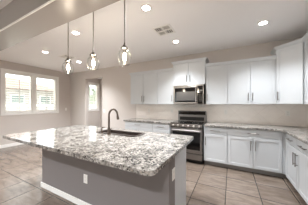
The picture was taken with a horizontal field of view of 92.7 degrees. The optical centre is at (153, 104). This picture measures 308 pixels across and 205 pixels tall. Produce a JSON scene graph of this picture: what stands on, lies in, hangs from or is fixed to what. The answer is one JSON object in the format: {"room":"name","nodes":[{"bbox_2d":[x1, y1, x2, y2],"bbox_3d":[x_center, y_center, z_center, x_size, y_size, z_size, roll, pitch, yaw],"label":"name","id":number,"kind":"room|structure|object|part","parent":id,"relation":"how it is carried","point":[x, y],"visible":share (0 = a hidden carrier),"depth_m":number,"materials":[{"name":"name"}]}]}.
{"room":"kitchen","nodes":[
{"label":"kitchen","id":0,"kind":"room"},
{"bbox_2d":[0,60,99,144],"bbox_3d":[-5.379,-0.003,3.522,0.140,2.743,10.520,0,0,28],"label":"wall","id":1,"kind":"structure","parent":0,"point":[9,124],"depth_m":5.63,"materials":[{"name":"beige paint"}]},
{"bbox_2d":[0,142,22,148],"bbox_3d":[-5.311,1.319,3.486,0.015,0.100,10.240,0,0,28],"label":"baseboard","id":2,"kind":"structure","parent":1,"relation":"attached to","point":[16,143],"depth_m":4.75,"materials":[{"name":"white paint"}]},
{"bbox_2d":[0,68,58,115],"bbox_3d":[-4.397,-0.386,5.342,0.148,1.480,1.735,0,0,28],"label":"window","id":3,"kind":"structure","parent":1,"relation":"in","point":[33,102],"depth_m":5.24,"materials":[{"name":"white paint"}]},
{"bbox_2d":[4,71,31,112],"bbox_3d":[-4.569,-0.386,4.961,0.078,1.304,0.726,0,0,28],"label":"shutter","id":4,"kind":"object","parent":3,"relation":"attached to","point":[7,72],"depth_m":4.94,"materials":[{"name":"white paint"}]},
{"bbox_3d":[-4.530,-0.386,4.940,0.010,1.110,0.016,0,0,28],"label":"tilt rod","id":5,"kind":"part","parent":3,"relation":"part of","materials":[{"name":"white paint"}]},
{"bbox_2d":[36,76,55,111],"bbox_3d":[-4.181,-0.386,5.700,0.078,1.304,0.726,0,0,28],"label":"shutter","id":6,"kind":"object","parent":3,"relation":"attached to","point":[43,77],"depth_m":5.73,"materials":[{"name":"white paint"}]},
{"bbox_2d":[88,82,98,110],"bbox_3d":[-3.181,-0.386,7.660,0.148,1.480,0.720,0,0,28],"label":"window","id":7,"kind":"structure","parent":1,"relation":"in","point":[96,85],"depth_m":7.68,"materials":[{"name":"white paint"}]},
{"bbox_2d":[100,79,101,126],"bbox_3d":[0.539,-0.003,6.279,7.780,2.743,0.140,0,0,28],"label":"wall","id":8,"kind":"structure","parent":0,"point":[100,79],"depth_m":8.00,"materials":[{"name":"beige paint"}]},
{"bbox_2d":[0,0,307,78],"bbox_3d":[-1.873,-1.474,1.683,8.060,0.200,10.520,0,0,28],"label":"ceiling","id":9,"kind":"structure","parent":0,"point":[200,26],"depth_m":2.81,"materials":[{"name":"paint"}]},
{"bbox_2d":[0,0,119,50],"bbox_3d":[-1.689,-1.222,2.032,7.780,0.305,0.323,0,0,28],"label":"ceiling beam","id":10,"kind":"structure","parent":9,"relation":"attached to","point":[57,13],"depth_m":1.85,"materials":[{"name":"paint"}]},
{"bbox_2d":[0,0,54,31],"bbox_3d":[-1.765,-1.067,1.887,7.780,0.020,0.012,0,0,28],"label":"trim","id":11,"kind":"structure","parent":10,"relation":"attached to","point":[50,1],"depth_m":1.73,"materials":[{"name":"white paint"}]},
{"bbox_2d":[58,54,75,58],"bbox_3d":[-2.511,-1.369,4.254,0.330,0.010,0.330,0,0,28],"label":"ceiling vent","id":12,"kind":"object","parent":9,"relation":"in","point":[64,55],"visible":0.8,"depth_m":4.21,"materials":[{"name":"white paint"}]},
{"bbox_2d":[65,22,71,70],"bbox_3d":[-1.350,-0.925,2.312,0.167,0.898,0.167,0,0,-43],"label":"pendant light","id":13,"kind":"object","parent":9,"relation":"hanging from","point":[67,60],"visible":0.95,"depth_m":2.31,"materials":[{"name":"silver metal"}]},
{"bbox_3d":[-1.350,-1.038,2.312,0.017,0.633,0.017,0,0,28],"label":"rod","id":14,"kind":"part","parent":13,"relation":"part of","materials":[{"name":"black metal"}]},
{"bbox_2d":[71,31,80,34],"bbox_3d":[-1.502,-1.370,2.821,0.164,0.008,0.164,0,0,28],"label":"recessed light","id":15,"kind":"object","parent":9,"relation":"in","point":[72,32],"visible":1,"depth_m":2.80,"materials":[{"name":"white paint"}]},
{"bbox_2d":[90,12,96,66],"bbox_3d":[-0.846,-0.925,2.047,0.167,0.898,0.167,0,0,-43],"label":"pendant light","id":16,"kind":"object","parent":9,"relation":"hanging from","point":[93,55],"visible":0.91,"depth_m":2.04,"materials":[{"name":"silver metal"}]},
{"bbox_3d":[-0.846,-1.038,2.047,0.017,0.633,0.017,0,0,28],"label":"rod","id":17,"kind":"part","parent":16,"relation":"part of","materials":[{"name":"black metal"}]},
{"bbox_2d":[118,0,127,61],"bbox_3d":[-0.359,-0.925,1.792,0.167,0.898,0.167,0,0,-43],"label":"pendant light","id":18,"kind":"object","parent":9,"relation":"hanging from","point":[124,48],"visible":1,"depth_m":1.78,"materials":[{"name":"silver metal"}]},
{"bbox_3d":[-0.359,-1.038,1.792,0.017,0.633,0.017,0,0,28],"label":"rod","id":19,"kind":"part","parent":18,"relation":"part of","materials":[{"name":"black metal"}]},
{"bbox_2d":[140,4,151,11],"bbox_3d":[-0.111,-1.370,2.091,0.164,0.008,0.164,0,0,28],"label":"recessed light","id":20,"kind":"object","parent":9,"relation":"in","point":[145,7],"visible":1,"depth_m":2.08,"materials":[{"name":"white paint"}]},
{"bbox_2d":[152,24,175,35],"bbox_3d":[0.187,-1.369,2.725,0.330,0.010,0.330,0,0,28],"label":"ceiling vent","id":21,"kind":"object","parent":9,"relation":"in","point":[166,29],"visible":1,"depth_m":2.71,"materials":[{"name":"white metal"}]},
{"bbox_2d":[257,20,268,25],"bbox_3d":[1.842,-1.370,2.478,0.164,0.008,0.164,0,0,28],"label":"recessed light","id":22,"kind":"object","parent":9,"relation":"in","point":[264,22],"visible":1,"depth_m":2.47,"materials":[{"name":"white paint"}]},
{"bbox_2d":[0,144,307,204],"bbox_3d":[-1.873,1.429,1.683,8.060,0.120,10.520,0,0,28],"label":"floor","id":23,"kind":"structure","parent":0,"point":[20,165],"depth_m":2.45,"materials":[{"name":"tile"}]},
{"bbox_2d":[41,147,185,204],"bbox_3d":[-0.721,0.930,2.198,2.279,0.877,0.650,0,0,28],"label":"kitchen island","id":24,"kind":"object","parent":23,"relation":"on","point":[62,175],"visible":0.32,"depth_m":1.79,"materials":[{"name":"speckled granite"},{"name":"grey paint"},{"name":"white paint"}]},
{"bbox_3d":[-0.831,1.329,1.989,2.279,0.080,0.179,0,0,28],"label":"baseboard","id":25,"kind":"part","parent":24,"relation":"part of","materials":[{"name":"white paint"}]},
{"bbox_2d":[3,125,192,175],"bbox_3d":[-0.831,0.472,2.124,2.515,0.037,1.261,0,0,28],"label":"island countertop","id":26,"kind":"structure","parent":24,"relation":"on","point":[146,154],"depth_m":1.62,"materials":[{"name":"stone"}]},
{"bbox_2d":[107,108,118,134],"bbox_3d":[-0.615,0.257,2.195,0.131,0.394,0.158,0,0,28],"label":"kitchen faucet","id":27,"kind":"object","parent":26,"relation":"on","point":[110,110],"visible":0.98,"depth_m":2.16,"materials":[{"name":"brushed nickel"}]},
{"bbox_2d":[96,129,144,136],"bbox_3d":[-0.540,0.553,2.328,0.804,0.221,0.284,0,0,28],"label":"sink","id":28,"kind":"object","parent":26,"relation":"in","point":[114,132],"visible":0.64,"depth_m":2.36,"materials":[{"name":"metal"}]},
{"bbox_2d":[103,130,138,135],"bbox_3d":[-0.540,0.559,2.328,0.748,0.210,0.228,0,0,28],"label":"basin","id":29,"kind":"object","parent":28,"relation":"in","point":[115,132],"depth_m":2.38,"materials":[{"name":"metal"}]},
{"bbox_2d":[172,167,174,180],"bbox_3d":[0.200,0.709,1.493,0.007,0.116,0.072,0,0,28],"label":"power outlet","id":30,"kind":"object","parent":24,"relation":"attached to","point":[173,169],"visible":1,"depth_m":1.48,"materials":[{"name":"white plastic"}]},
{"bbox_3d":[0.312,0.930,1.737,0.019,0.877,0.434,0,0,28],"label":"panel","id":31,"kind":"part","parent":24,"relation":"part of","materials":[{"name":"white paint"}]},
{"bbox_2d":[125,121,152,131],"bbox_3d":[-0.318,0.930,4.382,0.935,0.877,0.646,0,0,28],"label":"base cabinet","id":32,"kind":"object","parent":23,"relation":"on","point":[129,125],"visible":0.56,"depth_m":4.11,"materials":[{"name":"white paint"}]},
{"bbox_3d":[-0.652,0.957,4.249,0.456,0.600,0.024,0,0,28],"label":"door","id":33,"kind":"part","parent":32,"relation":"part of","materials":[{"name":"white paint"}]},
{"bbox_3d":[-0.238,0.957,4.032,0.456,0.600,0.024,0,0,28],"label":"door","id":34,"kind":"part","parent":32,"relation":"part of","materials":[{"name":"white paint"}]},
{"bbox_2d":[123,118,176,123],"bbox_3d":[-0.111,0.472,4.273,1.463,0.037,0.629,0,0,28],"label":"countertop","id":35,"kind":"structure","parent":32,"relation":"on","point":[163,121],"depth_m":4.12,"materials":[{"name":"stone"}]},
{"bbox_2d":[153,123,170,133],"bbox_3d":[0.311,0.930,4.052,0.485,0.877,0.646,0,0,28],"label":"base cabinet","id":36,"kind":"object","parent":23,"relation":"on","point":[157,127],"visible":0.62,"depth_m":3.79,"materials":[{"name":"white paint"}]},
{"bbox_3d":[0.184,0.574,3.811,0.473,0.146,0.024,0,0,28],"label":"drawer","id":37,"kind":"part","parent":36,"relation":"part of","materials":[{"name":"white paint"}]},
{"bbox_3d":[0.184,0.957,3.811,0.473,0.600,0.024,0,0,28],"label":"door","id":38,"kind":"part","parent":36,"relation":"part of","materials":[{"name":"white paint"}]},
{"bbox_2d":[170,110,206,163],"bbox_3d":[0.879,0.771,3.709,0.756,1.195,0.702,0,0,28],"label":"oven range","id":39,"kind":"object","parent":23,"relation":"on","point":[190,123],"visible":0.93,"depth_m":3.43,"materials":[{"name":"silver metal"}]},
{"bbox_3d":[0.752,0.500,3.467,0.756,0.107,0.052,0,0,28],"label":"control panel","id":40,"kind":"part","parent":39,"relation":"part of","materials":[{"name":"metal"}]},
{"bbox_3d":[0.753,0.845,3.470,0.752,0.568,0.043,0,0,28],"label":"oven door","id":41,"kind":"part","parent":39,"relation":"part of","materials":[{"name":"silver metal"}]},
{"bbox_2d":[171,120,205,124],"bbox_3d":[0.884,0.456,3.719,0.756,0.017,0.565,0,0,28],"label":"cooktop","id":42,"kind":"object","parent":39,"relation":"in","point":[179,122],"depth_m":3.61,"materials":[{"name":"black metal"}]},
{"bbox_3d":[1.015,0.234,3.968,0.716,0.090,0.005,0,0,28],"label":"display panel","id":43,"kind":"part","parent":39,"relation":"part of","materials":[{"name":"black glass"}]},
{"bbox_3d":[0.753,1.212,3.470,0.752,0.123,0.043,0,0,28],"label":"storage drawer","id":44,"kind":"part","parent":39,"relation":"part of","materials":[{"name":"silver metal"}]},
{"bbox_2d":[204,126,226,167],"bbox_3d":[1.462,0.930,3.448,0.475,0.877,0.646,0,0,28],"label":"base cabinet","id":45,"kind":"object","parent":23,"relation":"on","point":[215,138],"visible":0.98,"depth_m":3.20,"materials":[{"name":"white paint"}]},
{"bbox_3d":[1.335,0.574,3.207,0.463,0.146,0.024,0,0,28],"label":"drawer","id":46,"kind":"part","parent":45,"relation":"part of","materials":[{"name":"white paint"}]},
{"bbox_2d":[204,122,307,144],"bbox_3d":[1.747,0.472,2.362,1.979,0.037,2.287,0,0,28],"label":"countertop","id":47,"kind":"structure","parent":45,"relation":"on","point":[300,133],"depth_m":2.88,"materials":[{"name":"stone"}]},
{"bbox_2d":[227,128,281,176],"bbox_3d":[2.071,0.930,3.129,0.900,0.877,0.646,0,0,28],"label":"base cabinet","id":48,"kind":"object","parent":23,"relation":"on","point":[256,151],"visible":0.98,"depth_m":2.87,"materials":[{"name":"white paint"}]},
{"bbox_3d":[1.745,0.957,2.992,0.438,0.600,0.024,0,0,28],"label":"door","id":49,"kind":"part","parent":48,"relation":"part of","materials":[{"name":"white paint"}]},
{"bbox_3d":[1.944,0.574,2.887,0.888,0.146,0.024,0,0,28],"label":"drawer","id":50,"kind":"part","parent":48,"relation":"part of","materials":[{"name":"white paint"}]},
{"bbox_3d":[2.143,0.957,2.783,0.438,0.600,0.024,0,0,28],"label":"door","id":51,"kind":"part","parent":48,"relation":"part of","materials":[{"name":"white paint"}]},
{"bbox_2d":[281,132,287,178],"bbox_3d":[2.729,0.930,2.749,0.617,0.877,0.708,0,0,28],"label":"base cabinet","id":52,"kind":"object","parent":23,"relation":"on","point":[283,175],"visible":0.1,"depth_m":2.67,"materials":[{"name":"white paint"}]},
{"bbox_2d":[286,134,307,203],"bbox_3d":[2.332,0.930,2.014,0.636,0.877,0.960,0,0,28],"label":"base cabinet","id":53,"kind":"object","parent":23,"relation":"on","point":[296,150],"visible":0.94,"depth_m":2.11,"materials":[{"name":"white paint"}]},
{"bbox_3d":[2.207,0.574,2.351,0.024,0.146,0.468,0,0,28],"label":"drawer","id":54,"kind":"part","parent":53,"relation":"part of","materials":[{"name":"white paint"}]},
{"bbox_3d":[2.207,0.957,2.351,0.024,0.600,0.468,0,0,28],"label":"door","id":55,"kind":"part","parent":53,"relation":"part of","materials":[{"name":"white paint"}]},
{"bbox_3d":[2.049,0.809,2.117,0.038,0.190,0.013,0,0,28],"label":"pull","id":56,"kind":"part","parent":53,"relation":"part of","materials":[{"name":"silver metal"}]},
{"bbox_3d":[1.984,0.574,1.926,0.024,0.146,0.468,0,0,28],"label":"drawer","id":57,"kind":"part","parent":53,"relation":"part of","materials":[{"name":"white paint"}]},
{"bbox_3d":[1.984,0.957,1.926,0.024,0.600,0.468,0,0,28],"label":"door","id":58,"kind":"part","parent":53,"relation":"part of","materials":[{"name":"white paint"}]},
{"bbox_2d":[70,37,301,128],"bbox_3d":[-0.243,-0.003,4.789,7.780,2.743,0.140,0,0,28],"label":"wall","id":59,"kind":"structure","parent":0,"point":[116,80],"depth_m":5.21,"materials":[{"name":"beige paint"}]},
{"bbox_2d":[129,70,156,103],"bbox_3d":[-0.274,-0.486,4.512,0.977,0.967,0.375,0,0,28],"label":"upper cabinet","id":60,"kind":"object","parent":59,"relation":"attached to","point":[144,83],"visible":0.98,"depth_m":4.35,"materials":[{"name":"white paint"}]},
{"bbox_3d":[-0.524,-0.454,4.493,0.456,0.898,0.024,0,0,28],"label":"door","id":61,"kind":"part","parent":60,"relation":"part of","materials":[{"name":"white paint"}]},
{"bbox_3d":[-0.274,-0.939,4.512,0.977,0.063,0.375,0,0,28],"label":"crown molding","id":62,"kind":"part","parent":60,"relation":"part of","materials":[{"name":"white paint"}]},
{"bbox_3d":[-0.110,-0.454,4.276,0.456,0.898,0.024,0,0,28],"label":"door","id":63,"kind":"part","parent":60,"relation":"part of","materials":[{"name":"white paint"}]},
{"bbox_2d":[157,68,173,103],"bbox_3d":[0.374,-0.486,4.173,0.485,0.967,0.375,0,0,28],"label":"upper cabinet","id":64,"kind":"object","parent":59,"relation":"attached to","point":[165,88],"visible":0.95,"depth_m":4.04,"materials":[{"name":"white paint"}]},
{"bbox_3d":[0.374,-0.939,4.173,0.485,0.063,0.375,0,0,28],"label":"crown molding","id":65,"kind":"part","parent":64,"relation":"part of","materials":[{"name":"white paint"}]},
{"bbox_2d":[171,57,208,85],"bbox_3d":[0.942,-0.801,3.852,0.904,0.625,0.415,0,0,28],"label":"upper cabinet","id":66,"kind":"object","parent":59,"relation":"attached to","point":[191,71],"visible":0.94,"depth_m":3.68,"materials":[{"name":"white paint"}]},
{"bbox_3d":[0.690,-0.769,3.811,0.398,0.556,0.024,0,0,28],"label":"door","id":67,"kind":"part","parent":66,"relation":"part of","materials":[{"name":"white paint"}]},
{"bbox_2d":[174,84,205,103],"bbox_3d":[0.928,-0.245,3.825,0.756,0.468,0.454,0,0,28],"label":"microwave","id":68,"kind":"object","parent":66,"relation":"attached to","point":[185,94],"visible":1,"depth_m":3.65,"materials":[{"name":"metal"}]},
{"bbox_3d":[0.790,-0.227,3.715,0.613,0.428,0.029,0,0,28],"label":"door","id":69,"kind":"part","parent":68,"relation":"part of","materials":[{"name":"silver metal"}]},
{"bbox_3d":[0.801,-0.234,3.709,0.573,0.357,0.024,0,0,28],"label":"door glass","id":70,"kind":"part","parent":68,"relation":"part of","materials":[{"name":"black glass"}]},
{"bbox_3d":[1.126,-0.227,3.539,0.140,0.428,0.028,0,0,28],"label":"control panel","id":71,"kind":"part","parent":68,"relation":"part of","materials":[{"name":"black glass"}]},
{"bbox_3d":[0.942,-1.083,3.852,0.904,0.063,0.415,0,0,28],"label":"crown molding","id":72,"kind":"part","parent":66,"relation":"part of","materials":[{"name":"white paint"}]},
{"bbox_3d":[1.052,-0.769,3.620,0.398,0.556,0.024,0,0,28],"label":"door","id":73,"kind":"part","parent":66,"relation":"part of","materials":[{"name":"white paint"}]},
{"bbox_2d":[205,61,227,103],"bbox_3d":[1.525,-0.486,3.568,0.475,0.967,0.375,0,0,28],"label":"upper cabinet","id":74,"kind":"object","parent":59,"relation":"attached to","point":[216,73],"visible":1,"depth_m":3.43,"materials":[{"name":"white paint"}]},
{"bbox_3d":[1.525,-0.939,3.568,0.475,0.063,0.375,0,0,28],"label":"crown molding","id":75,"kind":"part","parent":74,"relation":"part of","materials":[{"name":"white paint"}]},
{"bbox_2d":[136,104,307,126],"bbox_3d":[0.767,0.226,2.905,4.240,0.457,2.258,0,0,28],"label":"backsplash","id":76,"kind":"structure","parent":59,"relation":"attached to","point":[263,114],"depth_m":3.49,"materials":[{"name":"beige tile"}]},
{"bbox_2d":[228,55,276,103],"bbox_3d":[2.120,-0.486,3.256,0.868,0.967,0.375,0,0,28],"label":"upper cabinet","id":77,"kind":"object","parent":59,"relation":"attached to","point":[250,80],"visible":0.98,"depth_m":3.10,"materials":[{"name":"white paint"}]},
{"bbox_3d":[1.865,-0.454,3.239,0.422,0.898,0.024,0,0,28],"label":"door","id":78,"kind":"part","parent":77,"relation":"part of","materials":[{"name":"white paint"}]},
{"bbox_3d":[2.120,-0.939,3.256,0.868,0.063,0.375,0,0,28],"label":"crown molding","id":79,"kind":"part","parent":77,"relation":"part of","materials":[{"name":"white paint"}]},
{"bbox_3d":[2.250,-0.454,3.038,0.422,0.898,0.024,0,0,28],"label":"door","id":80,"kind":"part","parent":77,"relation":"part of","materials":[{"name":"white paint"}]},
{"bbox_2d":[270,38,304,103],"bbox_3d":[2.705,-0.570,2.783,0.690,1.133,0.670,0,0,28],"label":"upper cabinet","id":81,"kind":"object","parent":59,"relation":"attached to","point":[290,59],"visible":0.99,"depth_m":2.70,"materials":[{"name":"white paint"}]},
{"bbox_3d":[2.705,-1.105,2.783,0.690,0.063,0.670,0,0,28],"label":"crown molding","id":82,"kind":"part","parent":81,"relation":"part of","materials":[{"name":"white paint"}]},
{"label":"outside","id":83,"kind":"structure","parent":0,"visible":0},
{"bbox_3d":[-24.785,1.619,24.296,53.529,0.200,100.000,0,0,28],"label":"ground","id":84,"kind":"structure","parent":83,"visible":0},
{"bbox_2d":[6,77,53,110],"bbox_3d":[-16.505,-0.631,13.741,9.000,4.300,12.000,0,0,28],"label":"house","id":85,"kind":"structure","parent":84,"relation":"on","point":[42,90],"depth_m":13.92,"materials":[{"name":"paint"}]},
{"bbox_3d":[-12.213,-0.431,13.183,0.020,0.760,0.860,0,0,28],"label":"pane","id":86,"kind":"part","parent":85,"relation":"part of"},
{"bbox_3d":[-11.191,-0.431,15.132,0.020,0.760,0.860,0,0,28],"label":"pane","id":87,"kind":"part","parent":85,"relation":"part of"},
{"bbox_2d":[6,105,95,110],"bbox_3d":[-7.628,0.759,10.213,0.120,1.520,14.000,0,0,28],"label":"fence","id":88,"kind":"object","parent":84,"relation":"on","point":[10,106],"visible":0.11,"depth_m":9.20,"materials":[{"name":"white"}]},
{"bbox_2d":[90,87,95,106],"bbox_3d":[-48.267,-4.849,47.909,20.000,12.836,120.000,0,0,28],"label":"hills","id":89,"kind":"structure","parent":84,"relation":"on","point":[92,88],"depth_m":66.81,"materials":[{"name":"green plant"}]},
{"bbox_3d":[1.634,-0.002,-0.157,0.140,2.743,10.520,0,0,28],"label":"wall","id":90,"kind":"structure","parent":0,"visible":0},
{"bbox_2d":[302,33,307,103],"bbox_3d":[2.487,-0.570,2.027,0.375,1.133,0.972,0,0,28],"label":"upper cabinet","id":91,"kind":"object","parent":90,"relation":"attached to","point":[305,37],"visible":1,"depth_m":2.46,"materials":[{"name":"white paint"}]},
{"bbox_3d":[2.487,-1.105,2.027,0.375,0.063,0.972,0,0,28],"label":"crown molding","id":92,"kind":"part","parent":91,"relation":"part of","materials":[{"name":"white paint"}]},
{"bbox_3d":[2.486,-0.537,2.313,0.024,1.064,0.453,0,0,28],"label":"door","id":93,"kind":"part","parent":91,"relation":"part of","materials":[{"name":"white paint"}]}
]}

